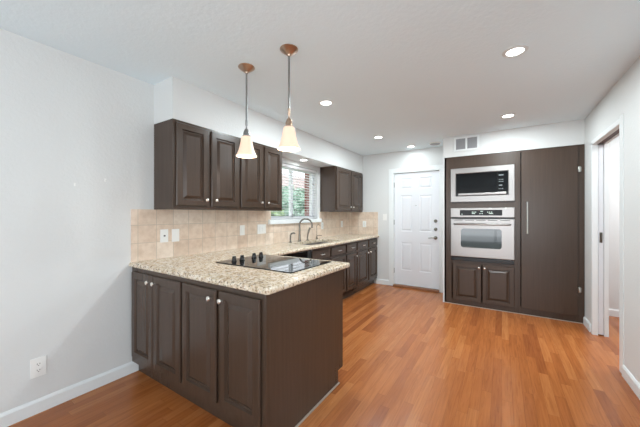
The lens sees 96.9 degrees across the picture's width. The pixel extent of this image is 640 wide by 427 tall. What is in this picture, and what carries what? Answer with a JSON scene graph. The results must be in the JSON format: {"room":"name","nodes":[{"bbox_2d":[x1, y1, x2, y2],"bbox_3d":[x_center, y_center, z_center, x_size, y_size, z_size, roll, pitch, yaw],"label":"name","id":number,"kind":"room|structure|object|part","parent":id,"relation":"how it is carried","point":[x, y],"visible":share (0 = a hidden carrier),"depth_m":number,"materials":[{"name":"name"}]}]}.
{"room":"kitchen","nodes":[
{"label":"kitchen","id":0,"kind":"room"},
{"bbox_2d":[0,28,319,412],"bbox_3d":[-1.801,0.087,2.097,0.150,2.440,8.886,0,0,33],"label":"wall","id":1,"kind":"structure","parent":0,"point":[66,119],"depth_m":1.98,"materials":[{"name":"paint"}]},
{"bbox_2d":[30,355,45,378],"bbox_3d":[-1.854,1.007,1.867,0.008,0.125,0.078,0,0,33],"label":"wall outlet","id":2,"kind":"object","parent":1,"relation":"attached to","point":[37,365],"visible":1,"depth_m":1.86,"materials":[{"name":"white plastic"}]},
{"bbox_2d":[35,361,41,366],"bbox_3d":[-1.852,0.987,1.865,0.002,0.028,0.033,0,0,33],"label":"receptacle","id":3,"kind":"object","parent":2,"relation":"attached to","point":[37,363],"depth_m":1.86,"materials":[{"name":"white plastic"}]},
{"bbox_2d":[35,367,41,372],"bbox_3d":[-1.852,1.027,1.865,0.002,0.028,0.033,0,0,33],"label":"receptacle","id":4,"kind":"object","parent":2,"relation":"attached to","point":[37,369],"depth_m":1.86,"materials":[{"name":"white plastic"}]},
{"bbox_2d":[0,361,138,426],"bbox_3d":[-2.784,1.261,0.412,0.014,0.092,4.687,0,0,33],"label":"baseboard","id":5,"kind":"structure","parent":1,"relation":"attached to","point":[17,414],"depth_m":1.97,"materials":[{"name":"white wood"}]},
{"bbox_2d":[160,229,167,242],"bbox_3d":[-1.401,0.195,2.553,0.010,0.118,0.072,0,0,33],"label":"wall outlet","id":6,"kind":"object","parent":1,"relation":"attached to","point":[163,232],"visible":1,"depth_m":2.54,"materials":[{"name":"white plastic"}]},
{"bbox_2d":[172,229,178,241],"bbox_3d":[-1.345,0.197,2.641,0.008,0.118,0.072,0,0,33],"label":"light switch","id":7,"kind":"object","parent":1,"relation":"attached to","point":[175,232],"visible":1,"depth_m":2.64,"materials":[{"name":"white plastic"}]},
{"bbox_2d":[154,118,238,209],"bbox_3d":[-1.125,-0.414,2.689,0.344,0.747,0.696,0,0,33],"label":"upper cabinet","id":8,"kind":"object","parent":1,"relation":"attached to","point":[196,167],"visible":1,"depth_m":2.48,"materials":[{"name":"brown wood"}]},
{"bbox_3d":[-1.107,-0.418,2.470,0.014,0.695,0.304,0,0,33],"label":"door","id":9,"kind":"part","parent":8,"relation":"part of","materials":[{"name":"brown wood"}]},
{"bbox_3d":[-0.920,-0.418,2.762,0.014,0.695,0.320,0,0,33],"label":"door","id":10,"kind":"part","parent":8,"relation":"part of","materials":[{"name":"brown wood"}]},
{"bbox_2d":[240,225,244,234],"bbox_3d":[-0.909,0.189,3.321,0.008,0.118,0.072,0,0,33],"label":"light switch","id":11,"kind":"object","parent":1,"relation":"attached to","point":[242,227],"visible":1,"depth_m":3.32,"materials":[{"name":"white plastic"}]},
{"bbox_2d":[131,209,377,261],"bbox_3d":[-0.232,0.177,3.838,0.610,0.436,3.962,0,0,33],"label":"backsplash","id":12,"kind":"structure","parent":1,"relation":"attached to","point":[200,231],"depth_m":3.04,"materials":[{"name":"tile"}]},
{"bbox_2d":[257,224,265,233],"bbox_3d":[-0.738,0.189,3.588,0.008,0.118,0.150,0,0,33],"label":"light switch","id":13,"kind":"object","parent":12,"relation":"attached to","point":[261,229],"visible":1,"depth_m":3.58,"materials":[{"name":"white plastic"}]},
{"bbox_2d":[231,138,281,210],"bbox_3d":[-0.753,-0.414,3.269,0.344,0.747,0.681,0,0,33],"label":"upper cabinet","id":14,"kind":"object","parent":1,"relation":"attached to","point":[260,177],"visible":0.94,"depth_m":3.16,"materials":[{"name":"brown wood"}]},
{"bbox_3d":[-0.730,-0.418,3.058,0.014,0.695,0.316,0,0,33],"label":"door","id":15,"kind":"part","parent":14,"relation":"part of","materials":[{"name":"brown wood"}]},
{"bbox_3d":[-0.547,-0.418,3.342,0.014,0.695,0.300,0,0,33],"label":"door","id":16,"kind":"part","parent":14,"relation":"part of","materials":[{"name":"brown wood"}]},
{"bbox_2d":[268,167,321,223],"bbox_3d":[-0.385,-0.294,4.253,0.185,0.857,1.253,0,0,33],"label":"window","id":17,"kind":"structure","parent":1,"relation":"in","point":[276,221],"depth_m":4.27,"materials":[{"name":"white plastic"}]},
{"bbox_2d":[271,163,315,218],"bbox_3d":[-0.387,-0.327,4.249,0.055,0.785,1.115,0,0,33],"label":"window blind","id":18,"kind":"object","parent":17,"relation":"attached to","point":[283,164],"visible":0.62,"depth_m":4.25,"materials":[{"name":"white plastic"}]},
{"bbox_3d":[-0.387,0.058,4.249,0.042,0.016,1.105,0,0,33],"label":"rail","id":19,"kind":"part","parent":18,"relation":"part of","materials":[{"name":"white"}]},
{"bbox_3d":[-0.366,-0.321,4.236,0.002,0.745,0.002,0,0,33],"label":"cord","id":20,"kind":"part","parent":18,"relation":"part of","materials":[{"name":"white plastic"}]},
{"bbox_3d":[-0.362,0.103,4.238,0.130,0.062,1.253,0,0,33],"label":"sill","id":21,"kind":"part","parent":17,"relation":"part of","materials":[{"name":"white"}]},
{"bbox_2d":[320,166,362,211],"bbox_3d":[0.436,-0.414,5.123,0.344,0.747,1.072,0,0,33],"label":"upper cabinet","id":22,"kind":"object","parent":1,"relation":"attached to","point":[341,189],"visible":1,"depth_m":4.75,"materials":[{"name":"brown wood"}]},
{"bbox_3d":[0.407,-0.418,4.830,0.014,0.695,0.499,0,0,33],"label":"door","id":23,"kind":"part","parent":22,"relation":"part of","materials":[{"name":"brown wood"}]},
{"bbox_3d":[0.695,-0.418,5.279,0.014,0.695,0.487,0,0,33],"label":"door","id":24,"kind":"part","parent":22,"relation":"part of","materials":[{"name":"brown wood"}]},
{"bbox_2d":[0,0,639,155],"bbox_3d":[0.608,-1.193,0.552,5.873,0.120,8.886,0,0,33],"label":"ceiling","id":25,"kind":"structure","parent":0,"point":[419,73],"depth_m":1.96,"materials":[{"name":"paint"}]},
{"bbox_2d":[236,63,256,157],"bbox_3d":[-0.566,-0.789,2.183,0.160,0.688,0.160,0,0,33],"label":"pendant light","id":26,"kind":"object","parent":25,"relation":"hanging from","point":[246,150],"visible":1,"depth_m":2.15,"materials":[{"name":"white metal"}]},
{"bbox_2d":[242,120,249,135],"bbox_3d":[-0.566,-0.659,2.183,0.068,0.138,0.068,0,0,33],"label":"socket","id":27,"kind":"object","parent":26,"relation":"attached to","point":[246,132],"depth_m":2.17,"materials":[{"name":"grey metal"}]},
{"bbox_3d":[-0.566,-0.908,2.183,0.013,0.370,0.013,0,0,33],"label":"rod","id":28,"kind":"part","parent":26,"relation":"part of","materials":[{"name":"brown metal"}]},
{"bbox_3d":[-0.566,-0.521,2.183,0.160,0.153,0.160,0,0,33],"label":"lamp shade","id":29,"kind":"part","parent":26,"relation":"part of","materials":[{"name":"beige glass"}]},
{"bbox_2d":[154,76,362,173],"bbox_3d":[-0.315,-0.961,4.001,0.295,0.344,3.778,0,0,33],"label":"soffit","id":30,"kind":"structure","parent":25,"relation":"attached to","point":[175,98],"depth_m":2.87,"materials":[{"name":"paint"}]},
{"bbox_2d":[277,44,300,151],"bbox_3d":[-0.213,-0.789,1.945,0.160,0.688,0.160,0,0,33],"label":"pendant light","id":31,"kind":"object","parent":25,"relation":"hanging from","point":[288,143],"visible":1,"depth_m":1.92,"materials":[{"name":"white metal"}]},
{"bbox_3d":[-0.213,-0.908,1.945,0.013,0.370,0.013,0,0,33],"label":"rod","id":32,"kind":"part","parent":31,"relation":"part of","materials":[{"name":"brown metal"}]},
{"bbox_3d":[-0.213,-0.521,1.945,0.160,0.153,0.160,0,0,33],"label":"lamp shade","id":33,"kind":"part","parent":31,"relation":"part of","materials":[{"name":"beige glass"}]},
{"bbox_2d":[285,108,293,126],"bbox_3d":[-0.213,-0.659,1.945,0.068,0.138,0.068,0,0,33],"label":"socket","id":34,"kind":"object","parent":31,"relation":"attached to","point":[288,123],"depth_m":1.93,"materials":[{"name":"orange metal"}]},
{"bbox_2d":[319,100,332,105],"bbox_3d":[0.061,-1.128,2.877,0.152,0.008,0.152,0,0,33],"label":"recessed light","id":35,"kind":"object","parent":25,"relation":"in","point":[322,102],"visible":1,"depth_m":2.87,"materials":[{"name":"white"}]},
{"bbox_2d":[429,142,440,144],"bbox_3d":[1.832,-1.121,4.515,0.170,0.024,0.170,0,0,33],"label":"air vent","id":36,"kind":"object","parent":25,"relation":"attached to","point":[431,143],"visible":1,"depth_m":4.47,"materials":[{"name":"white plastic"}]},
{"bbox_2d":[500,113,515,117],"bbox_3d":[2.159,-1.128,3.256,0.152,0.008,0.152,0,0,33],"label":"recessed light","id":37,"kind":"object","parent":25,"relation":"in","point":[509,114],"visible":1,"depth_m":3.24,"materials":[{"name":"white"}]},
{"bbox_2d":[502,45,528,57],"bbox_3d":[1.354,-1.128,1.968,0.152,0.008,0.152,0,0,33],"label":"recessed light","id":38,"kind":"object","parent":25,"relation":"in","point":[516,50],"visible":1,"depth_m":1.96,"materials":[{"name":"white"}]},
{"bbox_2d":[8,283,639,426],"bbox_3d":[0.608,1.367,0.552,5.873,0.120,8.886,0,0,33],"label":"floor","id":39,"kind":"structure","parent":0,"point":[412,357],"depth_m":2.24,"materials":[{"name":"brown wood"}]},
{"bbox_2d":[132,267,189,400],"bbox_3d":[-1.024,0.871,2.470,0.723,0.872,0.899,0,0,33],"label":"base cabinet","id":40,"kind":"object","parent":39,"relation":"on","point":[156,297],"visible":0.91,"depth_m":2.10,"materials":[{"name":"brown wood"}]},
{"bbox_3d":[-1.391,0.810,2.216,0.319,0.690,0.014,0,0,33],"label":"door","id":41,"kind":"part","parent":40,"relation":"part of","materials":[{"name":"brown wood"}]},
{"bbox_3d":[-1.098,0.810,2.028,0.347,0.690,0.014,0,0,33],"label":"door","id":42,"kind":"part","parent":40,"relation":"part of","materials":[{"name":"brown wood"}]},
{"bbox_2d":[129,234,378,294],"bbox_3d":[0.152,0.414,3.582,1.532,0.038,3.975,0,0,33],"label":"countertop","id":43,"kind":"structure","parent":40,"relation":"on","point":[203,267],"depth_m":2.09,"materials":[{"name":"stone"}]},
{"bbox_2d":[216,252,330,272],"bbox_3d":[-0.377,0.368,2.313,0.782,0.052,0.530,0,0,33],"label":"cooktop","id":44,"kind":"object","parent":43,"relation":"in","point":[261,261],"visible":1,"depth_m":2.27,"materials":[{"name":"black glass"}]},
{"bbox_2d":[298,218,312,241],"bbox_3d":[-0.214,0.225,4.133,0.225,0.339,0.054,0,0,-15],"label":"faucet","id":45,"kind":"object","parent":43,"relation":"on","point":[301,220],"visible":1,"depth_m":4.11,"materials":[{"name":"silver metal"}]},
{"bbox_3d":[-0.206,0.175,4.130,0.211,0.239,0.029,0,0,-10],"label":"spout","id":46,"kind":"part","parent":45,"relation":"part of","materials":[{"name":"silver metal"}]},
{"bbox_2d":[302,242,328,244],"bbox_3d":[-0.041,0.522,4.039,0.386,0.176,0.835,0,0,33],"label":"sink","id":47,"kind":"object","parent":43,"relation":"in","point":[315,243],"visible":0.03,"depth_m":4.33,"materials":[{"name":"silver metal"}]},
{"bbox_2d":[182,269,342,426],"bbox_3d":[-0.386,0.871,2.071,0.782,0.872,0.917,0,0,33],"label":"base cabinet","id":48,"kind":"object","parent":39,"relation":"on","point":[250,359],"visible":0.97,"depth_m":1.74,"materials":[{"name":"brown wood"}]},
{"bbox_3d":[-0.782,0.810,1.825,0.356,0.690,0.014,0,0,33],"label":"door","id":49,"kind":"part","parent":48,"relation":"part of","materials":[{"name":"brown wood"}]},
{"bbox_3d":[-0.465,0.810,1.622,0.334,0.690,0.014,0,0,33],"label":"door","id":50,"kind":"part","parent":48,"relation":"part of","materials":[{"name":"brown wood"}]},
{"bbox_3d":[-0.061,0.871,1.892,0.018,0.872,0.867,0,0,33],"label":"panel","id":51,"kind":"part","parent":48,"relation":"part of","materials":[{"name":"brown wood"}]},
{"bbox_2d":[280,250,311,258],"bbox_3d":[-0.506,0.842,3.377,0.608,0.810,0.606,0,0,33],"label":"dishwasher","id":52,"kind":"object","parent":39,"relation":"on","point":[304,254],"visible":0.05,"depth_m":3.31,"materials":[{"name":"black plastic"}]},
{"bbox_2d":[312,244,345,294],"bbox_3d":[-0.086,0.871,4.025,0.623,0.872,0.930,0,0,33],"label":"base cabinet","id":53,"kind":"object","parent":39,"relation":"on","point":[336,252],"visible":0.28,"depth_m":3.96,"materials":[{"name":"brown wood"}]},
{"bbox_3d":[0.017,0.523,3.685,0.019,0.124,0.429,0,0,33],"label":"drawer","id":54,"kind":"part","parent":53,"relation":"part of","materials":[{"name":"brown wood"}]},
{"bbox_3d":[0.266,0.523,4.074,0.019,0.124,0.425,0,0,33],"label":"drawer","id":55,"kind":"part","parent":53,"relation":"part of","materials":[{"name":"brown wood"}]},
{"bbox_3d":[0.269,0.888,4.072,0.014,0.547,0.425,0,0,33],"label":"door","id":56,"kind":"part","parent":53,"relation":"part of","materials":[{"name":"brown wood"}]},
{"bbox_2d":[343,241,357,298],"bbox_3d":[0.265,0.871,4.572,0.623,0.872,0.372,0,0,33],"label":"base cabinet","id":57,"kind":"object","parent":39,"relation":"on","point":[351,255],"visible":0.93,"depth_m":4.41,"materials":[{"name":"brown wood"}]},
{"bbox_3d":[0.493,0.523,4.427,0.019,0.124,0.332,0,0,33],"label":"drawer","id":58,"kind":"part","parent":57,"relation":"part of","materials":[{"name":"brown wood"}]},
{"bbox_3d":[0.495,0.888,4.425,0.014,0.547,0.332,0,0,33],"label":"door","id":59,"kind":"part","parent":57,"relation":"part of","materials":[{"name":"brown wood"}]},
{"bbox_2d":[353,238,376,293],"bbox_3d":[0.611,0.871,5.110,0.623,0.872,0.906,0,0,33],"label":"base cabinet","id":60,"kind":"object","parent":39,"relation":"on","point":[366,251],"visible":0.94,"depth_m":4.91,"materials":[{"name":"brown wood"}]},
{"bbox_3d":[0.719,0.523,4.780,0.019,0.124,0.427,0,0,33],"label":"drawer","id":61,"kind":"part","parent":60,"relation":"part of","materials":[{"name":"brown wood"}]},
{"bbox_3d":[0.722,0.888,4.778,0.014,0.547,0.427,0,0,33],"label":"door","id":62,"kind":"part","parent":60,"relation":"part of","materials":[{"name":"brown wood"}]},
{"bbox_3d":[0.965,0.523,5.162,0.019,0.124,0.388,0,0,33],"label":"drawer","id":63,"kind":"part","parent":60,"relation":"part of","materials":[{"name":"brown wood"}]},
{"bbox_3d":[0.967,0.888,5.161,0.014,0.547,0.388,0,0,33],"label":"door","id":64,"kind":"part","parent":60,"relation":"part of","materials":[{"name":"brown wood"}]},
{"bbox_2d":[445,151,517,313],"bbox_3d":[2.360,0.236,4.173,0.898,2.141,0.594,0,0,33],"label":"tall cabinet","id":65,"kind":"object","parent":39,"relation":"on","point":[492,286],"visible":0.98,"depth_m":3.95,"materials":[{"name":"brown wood"}]},
{"bbox_3d":[2.089,0.972,4.040,0.365,0.534,0.014,0,0,33],"label":"door","id":66,"kind":"part","parent":65,"relation":"part of","materials":[{"name":"brown wood"}]},
{"bbox_2d":[451,207,514,264],"bbox_3d":[2.354,0.289,4.120,0.773,0.755,0.604,0,0,33],"label":"wall oven","id":67,"kind":"object","parent":65,"relation":"in","point":[487,235],"visible":1,"depth_m":3.90,"materials":[{"name":"silver metal"}]},
{"bbox_3d":[2.210,0.139,3.894,0.692,0.028,0.069,0,0,33],"label":"handle","id":68,"kind":"part","parent":67,"relation":"part of","materials":[{"name":"silver metal"}]},
{"bbox_3d":[2.241,0.642,3.944,0.758,0.050,0.022,0,0,33],"label":"trim","id":69,"kind":"part","parent":67,"relation":"part of","materials":[{"name":"black plastic"}]},
{"bbox_3d":[2.239,-0.021,3.942,0.773,0.133,0.028,0,0,33],"label":"control panel","id":70,"kind":"part","parent":67,"relation":"part of","materials":[{"name":"silver metal"}]},
{"bbox_2d":[451,164,514,201],"bbox_3d":[2.335,-0.416,4.091,0.773,0.483,0.374,0,0,33],"label":"microwave","id":71,"kind":"object","parent":65,"relation":"in","point":[487,183],"visible":1,"depth_m":3.92,"materials":[{"name":"silver metal"}]},
{"bbox_3d":[2.192,-0.440,3.979,0.498,0.270,0.016,0,0,33],"label":"door","id":72,"kind":"part","parent":71,"relation":"part of","materials":[{"name":"black glass"}]},
{"bbox_3d":[2.454,-0.440,3.811,0.116,0.270,0.014,0,0,33],"label":"control panel","id":73,"kind":"part","parent":71,"relation":"part of","materials":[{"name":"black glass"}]},
{"bbox_3d":[2.408,0.972,3.835,0.368,0.534,0.014,0,0,33],"label":"door","id":74,"kind":"part","parent":65,"relation":"part of","materials":[{"name":"brown wood"}]},
{"bbox_2d":[443,119,584,301],"bbox_3d":[2.638,0.087,4.026,1.569,2.440,0.545,0,0,33],"label":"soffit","id":75,"kind":"structure","parent":39,"relation":"on","point":[568,133],"depth_m":3.72,"materials":[{"name":"paint"}]},
{"bbox_2d":[454,135,478,151],"bbox_3d":[2.089,-1.010,4.048,0.322,0.203,0.012,0,0,33],"label":"air vent","id":76,"kind":"object","parent":75,"relation":"attached to","point":[465,143],"visible":1,"depth_m":4.04,"materials":[{"name":"grey metal"}]},
{"bbox_2d":[456,138,464,148],"bbox_3d":[2.026,-1.014,4.086,0.120,0.143,0.005,0,0,33],"label":"grille","id":77,"kind":"object","parent":76,"relation":"attached to","point":[460,142],"depth_m":4.08,"materials":[{"name":"grey metal"}]},
{"bbox_2d":[467,137,476,147],"bbox_3d":[2.150,-1.014,4.007,0.122,0.143,0.005,0,0,33],"label":"grille","id":78,"kind":"object","parent":76,"relation":"attached to","point":[471,141],"depth_m":4.01,"materials":[{"name":"grey metal"}]},
{"bbox_2d":[518,144,584,323],"bbox_3d":[3.008,0.236,3.752,0.646,2.141,0.602,0,0,33],"label":"pantry cabinet","id":79,"kind":"object","parent":39,"relation":"on","point":[551,181],"visible":0.94,"depth_m":3.52,"materials":[{"name":"brown wood"}]},
{"bbox_3d":[2.662,0.047,3.640,0.016,0.410,0.039,0,0,33],"label":"handle","id":80,"kind":"part","parent":79,"relation":"part of","materials":[{"name":"silver metal"}]},
{"bbox_2d":[363,136,618,309],"bbox_3d":[3.030,0.087,4.188,5.723,2.440,0.150,0,0,33],"label":"wall","id":81,"kind":"structure","parent":0,"point":[376,167],"depth_m":5.12,"materials":[{"name":"paint"}]},
{"bbox_2d":[393,171,438,292],"bbox_3d":[1.693,0.287,4.998,0.787,2.040,0.170,0,0,33],"label":"door","id":82,"kind":"structure","parent":81,"relation":"in","point":[416,195],"depth_m":4.97,"materials":[{"name":"painted wood"},{"name":"paint"},{"name":"metal"}]},
{"bbox_2d":[389,165,442,292],"bbox_3d":[1.726,0.241,4.997,1.011,2.132,0.137,0,0,33],"label":"door frame","id":83,"kind":"structure","parent":81,"relation":"attached to","point":[439,168],"depth_m":5.01,"materials":[{"name":"white wood"}]},
{"bbox_2d":[376,278,618,316],"bbox_3d":[2.890,1.261,4.181,4.350,0.092,0.014,0,0,33],"label":"baseboard","id":84,"kind":"structure","parent":81,"relation":"attached to","point":[612,312],"depth_m":3.64,"materials":[{"name":"white wood"}]},
{"bbox_2d":[585,56,639,383],"bbox_3d":[2.366,0.087,2.038,0.120,2.440,4.186,0,0,33],"label":"wall","id":85,"kind":"structure","parent":0,"point":[624,96],"depth_m":2.19,"materials":[{"name":"paint"}]},
{"bbox_2d":[598,144,603,334],"bbox_3d":[3.234,0.274,3.379,0.042,2.046,0.789,0,0,33],"label":"door","id":86,"kind":"structure","parent":85,"relation":"in","point":[600,147],"depth_m":3.05,"materials":[{"name":"white wood"}]},
{"bbox_3d":[3.022,0.252,3.049,0.023,0.110,0.004,0,0,33],"label":"latch plate","id":87,"kind":"part","parent":86,"relation":"part of","materials":[{"name":"silver metal"}]},
{"bbox_2d":[591,113,623,372],"bbox_3d":[2.772,0.246,2.670,0.132,2.122,0.978,0,0,33],"label":"door frame","id":88,"kind":"structure","parent":85,"relation":"attached to","point":[594,148],"depth_m":3.02,"materials":[{"name":"white wood"}]},
{"bbox_2d":[599,129,618,143],"bbox_3d":[2.791,-0.772,2.689,0.048,0.025,0.870,0,0,33],"label":"track","id":89,"kind":"object","parent":85,"relation":"attached to","point":[617,131],"visible":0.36,"depth_m":2.77,"materials":[{"name":"brown"}]},
{"bbox_2d":[583,316,639,398],"bbox_3d":[2.163,1.261,1.845,0.014,0.092,3.641,0,0,33],"label":"baseboard","id":90,"kind":"structure","parent":85,"relation":"attached to","point":[629,378],"depth_m":2.17,"materials":[{"name":"white wood"}]},
{"label":"outside","id":91,"kind":"structure","parent":0,"visible":0},
{"bbox_3d":[-3.041,1.527,12.644,13.227,0.160,26.000,0,0,33],"label":"ground","id":92,"kind":"structure","parent":91,"visible":0},
{"bbox_2d":[271,210,284,215],"bbox_3d":[-1.487,0.464,6.538,1.593,2.119,1.784,0,0,33],"label":"shrub","id":93,"kind":"object","parent":92,"relation":"on","point":[282,210],"visible":0.02,"depth_m":6.41,"materials":[{"name":"green plant"}]},
{"bbox_2d":[282,196,304,215],"bbox_3d":[-0.786,0.515,8.358,1.912,2.169,1.927,0,0,33],"label":"shrub","id":94,"kind":"object","parent":92,"relation":"on","point":[285,204],"visible":0.12,"depth_m":7.90,"materials":[{"name":"green plant"}]},
{"bbox_2d":[282,175,304,190],"bbox_3d":[-4.074,-0.723,18.652,2.800,4.340,11.800,0,0,33],"label":"house","id":95,"kind":"structure","parent":92,"relation":"on","point":[284,181],"depth_m":20.86,"materials":[{"name":"brick"}]},
{"bbox_2d":[282,185,304,199],"bbox_3d":[-1.729,0.048,13.015,4.487,2.859,4.546,0,0,33],"label":"tree","id":96,"kind":"object","parent":92,"relation":"on","point":[286,187],"visible":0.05,"depth_m":12.10,"materials":[{"name":"green plant"}]},
{"bbox_2d":[305,173,308,215],"bbox_3d":[-0.240,0.127,5.904,0.120,2.640,0.120,0,0,33],"label":"post","id":97,"kind":"object","parent":92,"relation":"on","point":[306,185],"visible":0.02,"depth_m":5.84,"materials":[{"name":"red brick"}]}
]}

